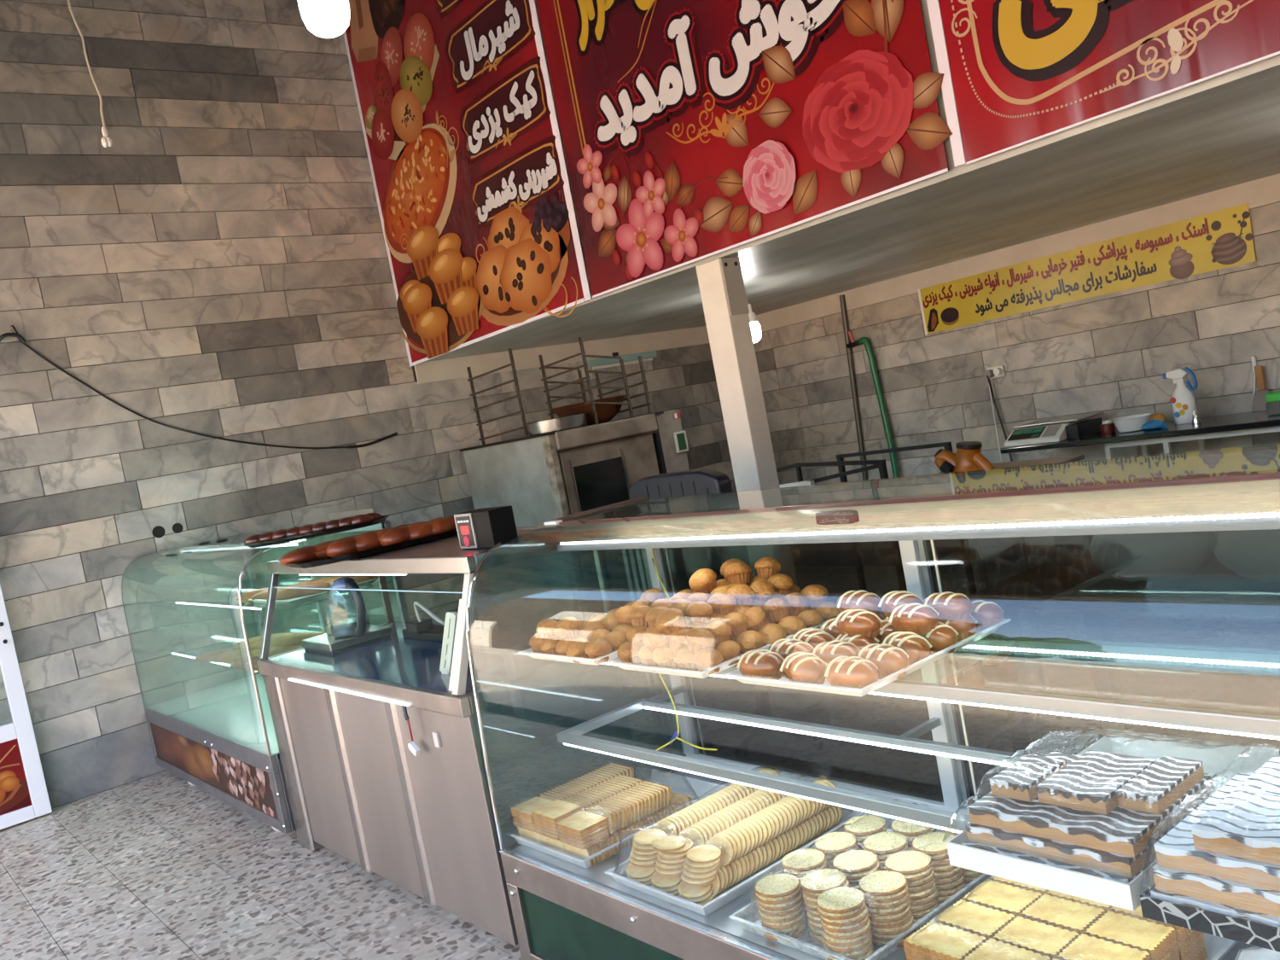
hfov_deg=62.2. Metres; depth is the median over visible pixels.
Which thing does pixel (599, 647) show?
muffin
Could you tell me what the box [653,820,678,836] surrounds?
biscuit
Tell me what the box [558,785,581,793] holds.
biscuit
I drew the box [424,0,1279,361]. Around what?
ceiling
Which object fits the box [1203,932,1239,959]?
metal tray
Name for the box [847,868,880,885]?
cookie
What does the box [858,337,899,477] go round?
garden hose
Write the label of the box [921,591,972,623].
bun
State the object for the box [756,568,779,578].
paper cup
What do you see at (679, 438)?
switch
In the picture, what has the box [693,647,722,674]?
muffin
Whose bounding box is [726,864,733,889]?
biscuit
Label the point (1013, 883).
biscuit
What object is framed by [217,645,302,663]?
flatbread
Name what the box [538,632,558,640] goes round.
paper cup
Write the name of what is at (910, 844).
cookie
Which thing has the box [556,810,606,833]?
biscuit
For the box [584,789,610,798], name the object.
biscuit
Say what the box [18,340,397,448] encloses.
cable
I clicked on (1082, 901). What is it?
biscuit
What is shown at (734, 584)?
muffin
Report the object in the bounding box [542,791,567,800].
biscuit
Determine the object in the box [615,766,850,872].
plastic film
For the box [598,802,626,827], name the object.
biscuit
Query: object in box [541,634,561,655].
muffin
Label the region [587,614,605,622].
muffin
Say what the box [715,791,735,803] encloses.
biscuit
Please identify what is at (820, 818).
biscuit
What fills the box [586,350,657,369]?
lamp
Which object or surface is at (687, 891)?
biscuit
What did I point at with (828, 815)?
biscuit
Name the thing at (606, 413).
clay bowl
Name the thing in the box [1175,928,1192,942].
biscuit
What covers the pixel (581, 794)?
biscuit
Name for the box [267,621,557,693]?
countertop
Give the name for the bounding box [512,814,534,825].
biscuit
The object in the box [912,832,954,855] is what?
cookie
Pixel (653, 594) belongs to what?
muffin
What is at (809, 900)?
cookie
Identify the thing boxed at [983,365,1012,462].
wall socket
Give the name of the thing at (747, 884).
metal tray
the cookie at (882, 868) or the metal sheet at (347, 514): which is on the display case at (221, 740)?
the metal sheet at (347, 514)
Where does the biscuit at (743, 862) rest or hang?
on the metal tray at (747, 884)
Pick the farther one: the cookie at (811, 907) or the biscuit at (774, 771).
the biscuit at (774, 771)
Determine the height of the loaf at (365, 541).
0.086 m
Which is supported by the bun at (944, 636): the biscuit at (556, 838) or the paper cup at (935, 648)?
the paper cup at (935, 648)
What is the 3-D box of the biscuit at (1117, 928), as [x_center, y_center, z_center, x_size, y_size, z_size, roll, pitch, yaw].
[0.930,0.860,2.017,0.097,0.011,0.135,-13,4,-38]
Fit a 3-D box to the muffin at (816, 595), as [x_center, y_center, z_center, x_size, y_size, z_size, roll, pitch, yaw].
[0.494,0.329,3.005,0.079,0.068,0.078,-10,4,18]
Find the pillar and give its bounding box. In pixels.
[695,256,779,491]
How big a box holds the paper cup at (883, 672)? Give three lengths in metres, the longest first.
0.128 x 0.079 x 0.026 m
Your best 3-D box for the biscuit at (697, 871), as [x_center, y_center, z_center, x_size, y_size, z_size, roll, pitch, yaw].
[0.155,0.980,2.704,0.078,0.016,0.105,-13,4,-32]
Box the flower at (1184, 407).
[1181,404,1187,410]
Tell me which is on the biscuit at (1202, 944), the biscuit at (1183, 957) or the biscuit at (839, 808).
the biscuit at (1183, 957)
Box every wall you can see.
[0,0,736,808]
[753,201,1279,484]
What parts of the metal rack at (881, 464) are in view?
post, post, post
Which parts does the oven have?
panel, plate, corner post, door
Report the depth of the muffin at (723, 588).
2.98 m
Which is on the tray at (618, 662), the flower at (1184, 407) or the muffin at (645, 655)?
the muffin at (645, 655)
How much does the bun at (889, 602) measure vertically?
0.072 m
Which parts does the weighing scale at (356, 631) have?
lid, handle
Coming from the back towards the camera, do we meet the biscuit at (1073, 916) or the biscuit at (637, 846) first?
the biscuit at (637, 846)
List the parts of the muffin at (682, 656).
crown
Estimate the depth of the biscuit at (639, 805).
3.15 m
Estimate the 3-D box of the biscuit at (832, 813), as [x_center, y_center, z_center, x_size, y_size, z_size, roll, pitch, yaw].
[0.508,0.945,2.983,0.040,0.073,0.106,-14,4,-41]
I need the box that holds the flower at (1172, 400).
[1169,397,1175,403]
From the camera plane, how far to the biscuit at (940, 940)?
2.10 m
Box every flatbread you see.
[195,647,236,663]
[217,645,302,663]
[229,656,270,670]
[232,631,326,650]
[233,581,331,602]
[295,575,378,590]
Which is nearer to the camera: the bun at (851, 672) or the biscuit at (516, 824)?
the bun at (851, 672)
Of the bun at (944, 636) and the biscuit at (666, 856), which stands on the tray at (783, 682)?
the bun at (944, 636)
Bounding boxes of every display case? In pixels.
[121,519,409,833]
[465,443,1279,959]
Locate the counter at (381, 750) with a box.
[256,525,639,945]
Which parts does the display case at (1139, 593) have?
edge trim, green panel, ledge trim, frame, stacked frame, post, sliding frame, shelf frame, sliding pane, rail, maker plate, glass, post, shelf frame, sliding frame, sliding pane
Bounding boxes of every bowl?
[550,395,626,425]
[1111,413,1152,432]
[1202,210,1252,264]
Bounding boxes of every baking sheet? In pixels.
[243,514,389,547]
[286,529,457,568]
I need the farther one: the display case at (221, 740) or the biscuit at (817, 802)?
the display case at (221, 740)
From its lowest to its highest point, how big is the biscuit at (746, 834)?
0.071 m
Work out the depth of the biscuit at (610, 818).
3.09 m
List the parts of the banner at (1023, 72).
outline frame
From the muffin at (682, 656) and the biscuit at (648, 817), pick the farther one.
the biscuit at (648, 817)
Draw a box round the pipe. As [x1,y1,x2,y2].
[839,294,867,480]
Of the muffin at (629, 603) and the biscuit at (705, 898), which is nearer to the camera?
the biscuit at (705, 898)
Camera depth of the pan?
7.15 m
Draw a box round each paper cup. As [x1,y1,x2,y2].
[531,645,545,653]
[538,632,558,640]
[543,648,559,655]
[558,627,579,639]
[572,651,588,663]
[587,652,609,663]
[610,645,620,652]
[616,620,633,626]
[620,655,641,664]
[628,640,645,651]
[630,617,649,627]
[640,657,657,666]
[646,645,656,653]
[647,622,656,627]
[656,661,678,669]
[661,616,686,636]
[669,640,687,651]
[675,662,698,670]
[682,614,689,623]
[687,614,711,624]
[687,640,711,653]
[696,662,721,674]
[713,605,734,615]
[714,634,729,645]
[721,651,739,665]
[726,572,750,583]
[729,622,746,639]
[735,597,753,607]
[739,644,762,654]
[739,669,782,680]
[746,618,766,631]
[753,595,772,601]
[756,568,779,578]
[765,608,788,622]
[773,587,791,594]
[788,607,806,616]
[808,598,826,609]
[823,616,837,622]
[826,677,878,688]
[877,668,906,679]
[881,609,890,618]
[891,622,938,635]
[908,654,928,665]
[928,645,954,655]
[938,610,971,623]
[956,630,975,642]
[975,618,1003,630]
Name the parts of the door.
panel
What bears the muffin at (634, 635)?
on the muffin at (645, 655)
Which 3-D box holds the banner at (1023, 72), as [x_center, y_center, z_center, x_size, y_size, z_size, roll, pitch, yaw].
[1.805,-2.660,2.906,0.012,2.794,2.663,-13,4,-38]
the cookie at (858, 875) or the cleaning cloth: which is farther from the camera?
the cleaning cloth
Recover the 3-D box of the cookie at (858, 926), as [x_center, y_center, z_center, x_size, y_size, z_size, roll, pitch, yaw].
[0.444,0.953,2.306,0.107,0.014,0.105,-13,4,-34]
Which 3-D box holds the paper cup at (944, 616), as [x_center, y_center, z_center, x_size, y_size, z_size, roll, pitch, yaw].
[0.744,0.327,2.563,0.128,0.026,0.079,-7,2,45]
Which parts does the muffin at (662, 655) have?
crown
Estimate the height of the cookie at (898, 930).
0.014 m
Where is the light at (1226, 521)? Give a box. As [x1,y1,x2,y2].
[557,512,1279,551]
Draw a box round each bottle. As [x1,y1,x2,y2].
[1162,366,1198,424]
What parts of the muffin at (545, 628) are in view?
crown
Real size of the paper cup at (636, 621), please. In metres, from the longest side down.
0.072 x 0.072 x 0.034 m
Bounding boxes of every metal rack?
[466,348,529,445]
[538,337,634,424]
[776,442,953,488]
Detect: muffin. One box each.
[529,632,545,653]
[535,618,558,640]
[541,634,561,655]
[554,616,580,639]
[555,637,575,656]
[565,638,589,663]
[577,628,594,639]
[579,620,605,630]
[584,638,612,663]
[586,628,610,640]
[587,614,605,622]
[600,614,618,632]
[604,631,628,652]
[605,608,618,616]
[610,623,632,634]
[615,605,634,626]
[616,641,641,664]
[624,601,634,605]
[626,625,648,651]
[628,605,651,627]
[631,598,651,607]
[638,645,657,666]
[640,587,665,603]
[641,626,669,653]
[645,605,668,627]
[650,598,672,608]
[651,643,678,669]
[655,608,686,636]
[667,599,692,623]
[667,628,690,651]
[669,592,691,600]
[672,644,698,670]
[678,588,693,593]
[685,600,713,624]
[685,622,706,629]
[686,592,709,603]
[686,627,715,653]
[688,568,716,593]
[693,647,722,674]
[704,620,732,645]
[707,592,736,615]
[709,585,731,596]
[709,612,724,622]
[714,640,740,665]
[715,578,729,587]
[720,558,744,579]
[720,611,747,639]
[723,561,751,583]
[727,581,747,587]
[727,584,755,607]
[733,605,750,612]
[735,630,764,654]
[741,606,766,631]
[746,573,754,586]
[749,575,768,586]
[749,580,774,601]
[751,599,765,609]
[754,556,780,578]
[757,622,785,649]
[762,597,790,622]
[764,616,779,624]
[767,573,793,594]
[771,592,785,598]
[778,615,806,639]
[783,593,808,616]
[789,584,801,593]
[797,609,823,628]
[800,584,828,609]
[814,601,840,622]
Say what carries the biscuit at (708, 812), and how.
on the biscuit at (701, 809)
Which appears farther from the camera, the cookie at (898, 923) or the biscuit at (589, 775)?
the biscuit at (589, 775)
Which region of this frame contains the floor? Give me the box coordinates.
[0,667,674,959]
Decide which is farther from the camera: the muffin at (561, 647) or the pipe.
the pipe
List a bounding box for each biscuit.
[510,796,552,817]
[511,811,533,821]
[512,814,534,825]
[512,818,535,828]
[512,821,535,831]
[516,826,541,843]
[531,799,580,821]
[532,809,581,826]
[533,819,557,829]
[533,821,558,832]
[535,826,558,836]
[535,829,558,840]
[538,833,564,852]
[539,793,563,801]
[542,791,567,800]
[546,790,570,798]
[550,788,575,797]
[553,786,578,795]
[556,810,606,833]
[557,821,607,837]
[557,825,608,841]
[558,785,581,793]
[558,829,609,845]
[558,832,610,849]
[562,783,586,791]
[563,800,587,811]
[563,843,593,866]
[565,781,590,790]
[565,797,591,808]
[569,779,593,788]
[570,797,595,805]
[572,778,597,786]
[573,794,599,803]
[576,776,600,785]
[577,793,602,802]
[580,774,604,783]
[581,791,607,800]
[583,773,607,781]
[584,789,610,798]
[586,807,614,833]
[587,771,611,779]
[588,787,614,797]
[589,805,617,831]
[589,845,598,864]
[591,770,615,778]
[592,785,618,795]
[593,803,622,829]
[593,843,601,861]
[594,768,618,776]
[596,784,622,792]
[597,841,605,860]
[598,767,622,774]
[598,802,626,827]
[599,783,625,791]
[601,765,626,775]
[601,799,629,826]
[601,839,610,858]
[603,781,629,789]
[605,764,630,776]
[605,797,633,824]
[605,837,614,855]
[607,779,633,787]
[608,762,634,777]
[609,796,637,822]
[609,833,617,854]
[610,778,636,786]
[610,832,622,852]
[613,794,641,820]
[614,776,640,784]
[615,830,625,849]
[616,792,645,818]
[617,774,644,782]
[617,828,628,848]
[620,791,648,816]
[621,826,633,846]
[624,789,652,814]
[626,824,634,840]
[626,862,656,878]
[626,873,651,883]
[628,787,657,812]
[628,855,656,866]
[630,822,638,832]
[630,849,657,861]
[631,845,657,856]
[632,785,660,810]
[632,840,656,850]
[634,820,642,831]
[634,828,665,845]
[635,784,663,808]
[637,819,645,829]
[639,782,667,807]
[641,817,650,827]
[642,880,651,885]
[643,780,671,805]
[645,815,653,828]
[648,814,657,823]
[651,811,661,821]
[651,835,686,851]
[651,871,681,888]
[651,883,679,893]
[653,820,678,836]
[654,864,683,876]
[655,858,683,870]
[656,809,664,819]
[657,849,686,859]
[657,853,686,865]
[660,808,668,817]
[662,817,681,835]
[663,806,671,815]
[663,836,693,854]
[666,815,686,830]
[667,804,674,814]
[669,890,679,896]
[670,791,692,807]
[670,802,679,812]
[670,813,690,827]
[671,797,686,808]
[671,799,681,810]
[674,811,694,825]
[677,880,712,898]
[678,827,705,847]
[679,808,698,823]
[679,888,713,903]
[680,872,716,885]
[682,867,717,879]
[683,861,719,874]
[684,807,703,820]
[685,855,720,868]
[686,844,721,863]
[687,805,707,819]
[687,825,709,843]
[691,802,711,816]
[692,822,713,838]
[696,800,715,814]
[697,820,717,835]
[698,895,714,906]
[699,798,719,812]
[700,818,721,833]
[704,797,723,810]
[704,816,726,831]
[705,835,733,866]
[707,794,727,808]
[709,814,730,828]
[711,872,721,896]
[712,792,731,806]
[712,811,734,826]
[713,832,738,863]
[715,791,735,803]
[716,809,738,824]
[717,866,725,895]
[718,830,742,861]
[718,864,729,892]
[719,789,739,802]
[721,807,742,822]
[723,786,743,799]
[724,805,746,820]
[724,828,746,859]
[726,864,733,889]
[727,785,746,797]
[728,826,751,856]
[729,802,750,817]
[729,861,738,887]
[731,783,750,796]
[731,823,756,854]
[733,801,755,815]
[734,859,743,884]
[735,820,759,851]
[736,799,758,813]
[738,856,747,882]
[739,819,763,849]
[741,797,762,811]
[743,855,750,878]
[744,795,766,808]
[745,785,754,793]
[745,816,767,847]
[746,851,755,877]
[749,792,770,807]
[749,814,772,844]
[751,849,760,874]
[752,791,773,804]
[752,812,775,842]
[756,847,763,871]
[757,789,778,802]
[757,809,780,839]
[758,769,774,774]
[760,768,779,775]
[760,844,767,869]
[761,808,784,837]
[763,842,773,867]
[764,805,788,835]
[768,803,792,832]
[768,839,775,863]
[772,791,781,800]
[772,837,780,862]
[773,801,797,831]
[776,835,785,859]
[777,799,800,828]
[779,797,803,825]
[780,832,788,857]
[785,795,808,824]
[785,831,792,855]
[787,795,811,821]
[788,829,796,852]
[791,826,801,850]
[797,824,804,848]
[800,821,808,845]
[804,820,812,843]
[807,799,815,820]
[808,817,816,841]
[812,780,831,808]
[812,801,819,816]
[812,815,820,837]
[814,779,836,806]
[814,802,823,815]
[815,813,823,837]
[819,802,826,813]
[820,811,827,833]
[822,808,831,832]
[826,806,835,830]
[831,804,838,826]
[834,805,842,826]
[902,920,985,959]
[903,946,944,959]
[905,952,930,959]
[936,899,1014,940]
[962,880,1041,916]
[963,937,1050,959]
[991,915,1078,959]
[992,876,1048,896]
[1019,894,1104,935]
[1046,890,1111,913]
[1056,933,1150,959]
[1083,910,1175,955]
[1109,905,1181,930]
[1149,936,1175,959]
[1155,941,1176,959]
[1162,946,1178,959]
[1170,952,1180,959]
[1174,927,1187,936]
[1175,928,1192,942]
[1175,930,1198,948]
[1178,931,1203,954]
[1178,940,1205,959]
[1179,934,1204,959]
[1192,946,1206,959]
[1198,952,1207,959]
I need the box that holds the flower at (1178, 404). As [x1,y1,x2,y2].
[1175,402,1181,407]
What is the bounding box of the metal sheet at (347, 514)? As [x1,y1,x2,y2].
[327,508,375,520]
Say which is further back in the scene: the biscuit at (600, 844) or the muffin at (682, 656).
the biscuit at (600, 844)
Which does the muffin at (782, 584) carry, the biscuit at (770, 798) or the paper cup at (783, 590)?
the paper cup at (783, 590)
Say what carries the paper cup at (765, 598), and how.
on the muffin at (764, 590)
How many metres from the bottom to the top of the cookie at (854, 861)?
0.014 m
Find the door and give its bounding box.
[0,581,52,829]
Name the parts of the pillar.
plate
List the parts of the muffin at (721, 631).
crown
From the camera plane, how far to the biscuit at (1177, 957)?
1.99 m
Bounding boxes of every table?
[939,454,1084,473]
[1000,408,1279,459]
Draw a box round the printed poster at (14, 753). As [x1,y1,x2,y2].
[0,738,30,814]
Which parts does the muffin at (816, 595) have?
crown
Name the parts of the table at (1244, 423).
leg, leg, leg, rail, leg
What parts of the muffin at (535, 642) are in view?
crown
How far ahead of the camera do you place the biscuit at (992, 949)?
2.02 m
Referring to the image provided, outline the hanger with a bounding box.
[1250,355,1256,396]
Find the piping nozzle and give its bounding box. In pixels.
[1191,409,1201,424]
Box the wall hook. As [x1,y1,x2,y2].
[0,325,25,342]
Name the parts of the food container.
lid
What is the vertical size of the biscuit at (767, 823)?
0.071 m
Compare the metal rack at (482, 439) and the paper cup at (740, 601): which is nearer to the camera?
the paper cup at (740, 601)
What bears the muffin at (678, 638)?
on the muffin at (682, 656)
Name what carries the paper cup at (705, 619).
on the muffin at (701, 612)
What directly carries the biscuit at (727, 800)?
on the biscuit at (719, 798)
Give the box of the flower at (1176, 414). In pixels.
[1174,412,1180,417]
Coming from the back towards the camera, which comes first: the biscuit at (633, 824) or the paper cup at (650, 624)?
the biscuit at (633, 824)
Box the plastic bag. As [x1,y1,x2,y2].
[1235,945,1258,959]
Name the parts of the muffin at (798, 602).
crown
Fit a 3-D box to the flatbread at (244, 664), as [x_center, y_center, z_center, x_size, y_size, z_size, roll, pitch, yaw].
[-1.756,0.867,5.016,0.519,0.062,0.153,-8,4,41]
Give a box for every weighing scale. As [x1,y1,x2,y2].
[300,576,392,653]
[1004,411,1104,447]
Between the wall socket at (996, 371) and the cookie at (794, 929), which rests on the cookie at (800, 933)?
the cookie at (794, 929)
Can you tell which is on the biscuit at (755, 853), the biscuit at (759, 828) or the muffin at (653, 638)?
the biscuit at (759, 828)
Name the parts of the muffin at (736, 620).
crown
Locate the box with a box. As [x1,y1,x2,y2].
[453,505,518,549]
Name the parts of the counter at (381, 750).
post, post, frame, power strip, post, post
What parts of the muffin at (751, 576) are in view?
crown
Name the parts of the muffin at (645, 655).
crown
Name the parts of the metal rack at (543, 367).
post, post, post, post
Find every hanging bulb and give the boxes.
[297,0,349,38]
[744,289,761,343]
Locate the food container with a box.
[1265,389,1279,415]
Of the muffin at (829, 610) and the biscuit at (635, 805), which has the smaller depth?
the muffin at (829, 610)
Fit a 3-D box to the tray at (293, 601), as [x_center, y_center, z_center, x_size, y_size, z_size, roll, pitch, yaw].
[-1.672,0.557,5.327,0.452,0.023,0.712,-13,4,-38]
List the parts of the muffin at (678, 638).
crown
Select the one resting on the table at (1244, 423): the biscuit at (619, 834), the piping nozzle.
the piping nozzle
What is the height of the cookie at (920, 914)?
0.014 m
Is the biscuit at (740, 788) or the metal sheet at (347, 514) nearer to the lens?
the biscuit at (740, 788)
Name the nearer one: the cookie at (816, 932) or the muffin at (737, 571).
the cookie at (816, 932)
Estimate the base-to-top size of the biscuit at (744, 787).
0.071 m
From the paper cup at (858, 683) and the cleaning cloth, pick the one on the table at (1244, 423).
the cleaning cloth
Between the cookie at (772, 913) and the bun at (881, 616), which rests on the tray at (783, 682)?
the bun at (881, 616)
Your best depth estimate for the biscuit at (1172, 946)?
1.98 m
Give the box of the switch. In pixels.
[672,430,688,453]
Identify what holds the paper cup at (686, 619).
on the muffin at (681, 604)
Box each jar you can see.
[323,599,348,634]
[1099,418,1115,433]
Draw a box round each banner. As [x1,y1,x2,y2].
[343,0,591,366]
[535,0,965,297]
[917,203,1256,335]
[938,0,1279,164]
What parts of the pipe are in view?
valve handle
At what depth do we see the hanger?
6.37 m
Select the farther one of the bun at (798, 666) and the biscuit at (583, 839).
the biscuit at (583, 839)
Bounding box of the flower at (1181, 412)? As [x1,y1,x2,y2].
[1178,409,1184,415]
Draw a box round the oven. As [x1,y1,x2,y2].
[459,408,689,632]
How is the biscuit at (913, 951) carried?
on the biscuit at (908, 955)
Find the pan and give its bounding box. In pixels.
[524,412,587,436]
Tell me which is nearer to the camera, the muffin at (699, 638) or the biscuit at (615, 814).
the muffin at (699, 638)
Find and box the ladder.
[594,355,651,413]
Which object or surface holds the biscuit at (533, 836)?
on the metal tray at (677, 785)
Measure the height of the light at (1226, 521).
0.030 m
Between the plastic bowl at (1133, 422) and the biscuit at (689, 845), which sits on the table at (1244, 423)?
the plastic bowl at (1133, 422)
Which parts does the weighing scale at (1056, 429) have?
display panel, weighing plate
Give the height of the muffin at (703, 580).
0.077 m
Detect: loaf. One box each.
[244,514,373,544]
[279,529,378,566]
[302,512,381,526]
[326,523,410,558]
[378,513,456,546]
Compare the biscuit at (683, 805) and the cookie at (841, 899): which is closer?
the cookie at (841, 899)
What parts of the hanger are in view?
plate, cord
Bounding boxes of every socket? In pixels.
[747,303,757,322]
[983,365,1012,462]
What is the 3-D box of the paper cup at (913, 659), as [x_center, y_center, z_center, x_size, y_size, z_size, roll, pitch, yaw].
[0.615,0.407,2.447,0.079,0.026,0.128,-7,3,-27]
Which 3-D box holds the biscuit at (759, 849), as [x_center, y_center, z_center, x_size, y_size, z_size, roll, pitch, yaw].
[0.289,0.997,2.808,0.040,0.073,0.106,-14,4,-41]
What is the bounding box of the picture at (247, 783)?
[150,722,278,818]
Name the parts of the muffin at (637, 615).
crown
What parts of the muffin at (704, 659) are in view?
crown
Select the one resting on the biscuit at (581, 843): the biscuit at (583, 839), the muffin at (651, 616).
the biscuit at (583, 839)
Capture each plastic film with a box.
[509,759,698,834]
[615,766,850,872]
[747,799,929,921]
[915,875,995,936]
[942,727,1269,842]
[1143,742,1279,890]
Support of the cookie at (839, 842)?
on the cookie at (829, 856)
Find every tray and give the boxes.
[248,577,375,605]
[506,768,727,868]
[517,647,617,665]
[605,806,866,916]
[606,617,835,678]
[723,618,1011,696]
[728,827,990,959]
[946,730,1279,911]
[1139,882,1279,952]
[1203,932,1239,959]
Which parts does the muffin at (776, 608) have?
crown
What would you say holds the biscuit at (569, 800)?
on the biscuit
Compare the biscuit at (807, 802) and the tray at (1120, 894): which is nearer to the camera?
the tray at (1120, 894)
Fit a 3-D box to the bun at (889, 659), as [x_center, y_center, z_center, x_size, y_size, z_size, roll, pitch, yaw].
[0.543,0.404,2.379,0.080,0.073,0.132,-14,4,-40]
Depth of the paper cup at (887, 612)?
2.67 m
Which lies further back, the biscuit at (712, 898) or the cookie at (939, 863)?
the biscuit at (712, 898)
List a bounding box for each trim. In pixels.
[413,325,709,383]
[756,173,1279,331]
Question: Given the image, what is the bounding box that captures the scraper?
[1251,365,1278,412]
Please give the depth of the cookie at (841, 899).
2.29 m
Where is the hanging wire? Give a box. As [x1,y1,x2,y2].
[67,0,112,147]
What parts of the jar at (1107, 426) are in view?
lid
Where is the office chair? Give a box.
[628,469,732,500]
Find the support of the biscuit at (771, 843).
on the metal tray at (747, 884)
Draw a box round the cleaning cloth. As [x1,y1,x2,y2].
[1141,413,1167,430]
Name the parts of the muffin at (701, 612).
crown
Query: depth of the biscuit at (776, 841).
2.81 m
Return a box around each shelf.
[157,622,326,657]
[162,579,391,610]
[358,528,553,558]
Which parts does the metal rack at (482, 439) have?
post, post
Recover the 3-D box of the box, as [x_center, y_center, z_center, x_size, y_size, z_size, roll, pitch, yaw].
[-0.521,0.163,3.576,0.107,0.125,0.220,-13,4,-38]
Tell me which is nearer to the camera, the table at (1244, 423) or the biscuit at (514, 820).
the biscuit at (514, 820)
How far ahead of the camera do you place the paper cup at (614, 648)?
3.08 m
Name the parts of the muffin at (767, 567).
crown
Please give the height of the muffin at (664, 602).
0.074 m
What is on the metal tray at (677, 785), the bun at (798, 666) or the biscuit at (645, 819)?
the biscuit at (645, 819)
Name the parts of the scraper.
handle, blade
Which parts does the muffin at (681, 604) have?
crown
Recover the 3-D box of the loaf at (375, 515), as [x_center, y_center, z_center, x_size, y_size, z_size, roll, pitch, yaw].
[-1.528,0.230,5.069,0.592,0.056,0.100,-11,3,3]
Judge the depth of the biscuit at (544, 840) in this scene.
3.17 m
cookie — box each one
[754,873,800,898]
[755,886,801,904]
[757,891,802,910]
[758,898,803,916]
[758,905,803,923]
[761,909,805,929]
[762,917,807,935]
[764,924,807,940]
[781,848,826,872]
[783,860,827,877]
[799,868,846,893]
[802,879,849,899]
[802,891,817,905]
[803,900,817,912]
[805,907,820,918]
[806,911,820,924]
[807,919,822,930]
[808,923,822,936]
[809,930,823,942]
[814,832,857,853]
[814,843,858,859]
[816,886,865,913]
[816,901,866,919]
[819,907,867,926]
[820,914,868,932]
[821,928,871,947]
[822,919,871,939]
[823,932,872,952]
[823,940,872,959]
[825,848,858,865]
[826,944,874,959]
[832,849,878,873]
[842,861,880,879]
[843,814,886,836]
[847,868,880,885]
[849,884,860,890]
[855,826,887,841]
[857,841,864,847]
[858,870,907,896]
[860,884,908,902]
[863,832,907,854]
[864,843,908,860]
[864,892,908,908]
[866,898,910,916]
[867,904,911,923]
[870,910,912,928]
[870,915,914,935]
[871,929,914,941]
[872,931,915,947]
[878,849,909,866]
[880,866,886,871]
[884,850,931,874]
[886,863,932,881]
[891,819,933,836]
[892,827,936,842]
[907,831,936,847]
[907,870,934,887]
[907,877,935,893]
[908,883,936,900]
[909,888,937,906]
[911,896,937,912]
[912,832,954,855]
[912,901,938,918]
[913,849,948,861]
[931,858,949,866]
[932,863,956,872]
[934,866,962,878]
[934,869,963,884]
[936,874,964,890]
[937,880,965,896]
[937,885,965,903]
[942,814,969,835]
[962,871,983,877]
[964,877,977,883]
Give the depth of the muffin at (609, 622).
3.35 m
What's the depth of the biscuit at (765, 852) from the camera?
2.78 m
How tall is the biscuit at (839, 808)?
0.073 m
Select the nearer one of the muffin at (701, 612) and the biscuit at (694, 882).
the biscuit at (694, 882)
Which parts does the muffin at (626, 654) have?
crown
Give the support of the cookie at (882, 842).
on the cookie at (881, 857)
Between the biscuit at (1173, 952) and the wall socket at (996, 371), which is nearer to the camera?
the biscuit at (1173, 952)
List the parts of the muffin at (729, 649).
crown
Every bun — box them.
[736,649,784,680]
[768,638,814,658]
[779,651,827,684]
[792,628,835,648]
[811,640,860,663]
[820,617,839,639]
[824,655,878,688]
[833,608,882,638]
[835,634,879,650]
[836,590,881,614]
[856,643,908,679]
[876,611,885,620]
[876,619,896,644]
[878,590,923,618]
[882,631,932,665]
[888,603,939,635]
[920,621,958,655]
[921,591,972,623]
[943,615,977,642]
[971,599,1004,630]
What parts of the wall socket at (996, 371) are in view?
plate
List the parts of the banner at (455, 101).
printed plate, printed plate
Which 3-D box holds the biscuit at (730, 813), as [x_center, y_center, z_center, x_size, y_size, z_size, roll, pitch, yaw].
[0.232,0.944,2.909,0.043,0.071,0.106,-14,4,-41]
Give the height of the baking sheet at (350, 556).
0.023 m
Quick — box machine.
[934,441,994,473]
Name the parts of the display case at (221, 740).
edge trim, picture panel, curved glass, frame, edge trim, glass, frame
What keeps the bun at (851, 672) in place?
on the tray at (783, 682)
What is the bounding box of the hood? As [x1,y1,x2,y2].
[553,413,657,450]
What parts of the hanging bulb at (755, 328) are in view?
bulb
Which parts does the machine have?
spout, spout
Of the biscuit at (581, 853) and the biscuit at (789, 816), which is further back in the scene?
the biscuit at (581, 853)
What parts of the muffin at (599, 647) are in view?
crown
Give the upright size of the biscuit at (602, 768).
0.057 m
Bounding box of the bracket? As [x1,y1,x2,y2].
[439,610,457,674]

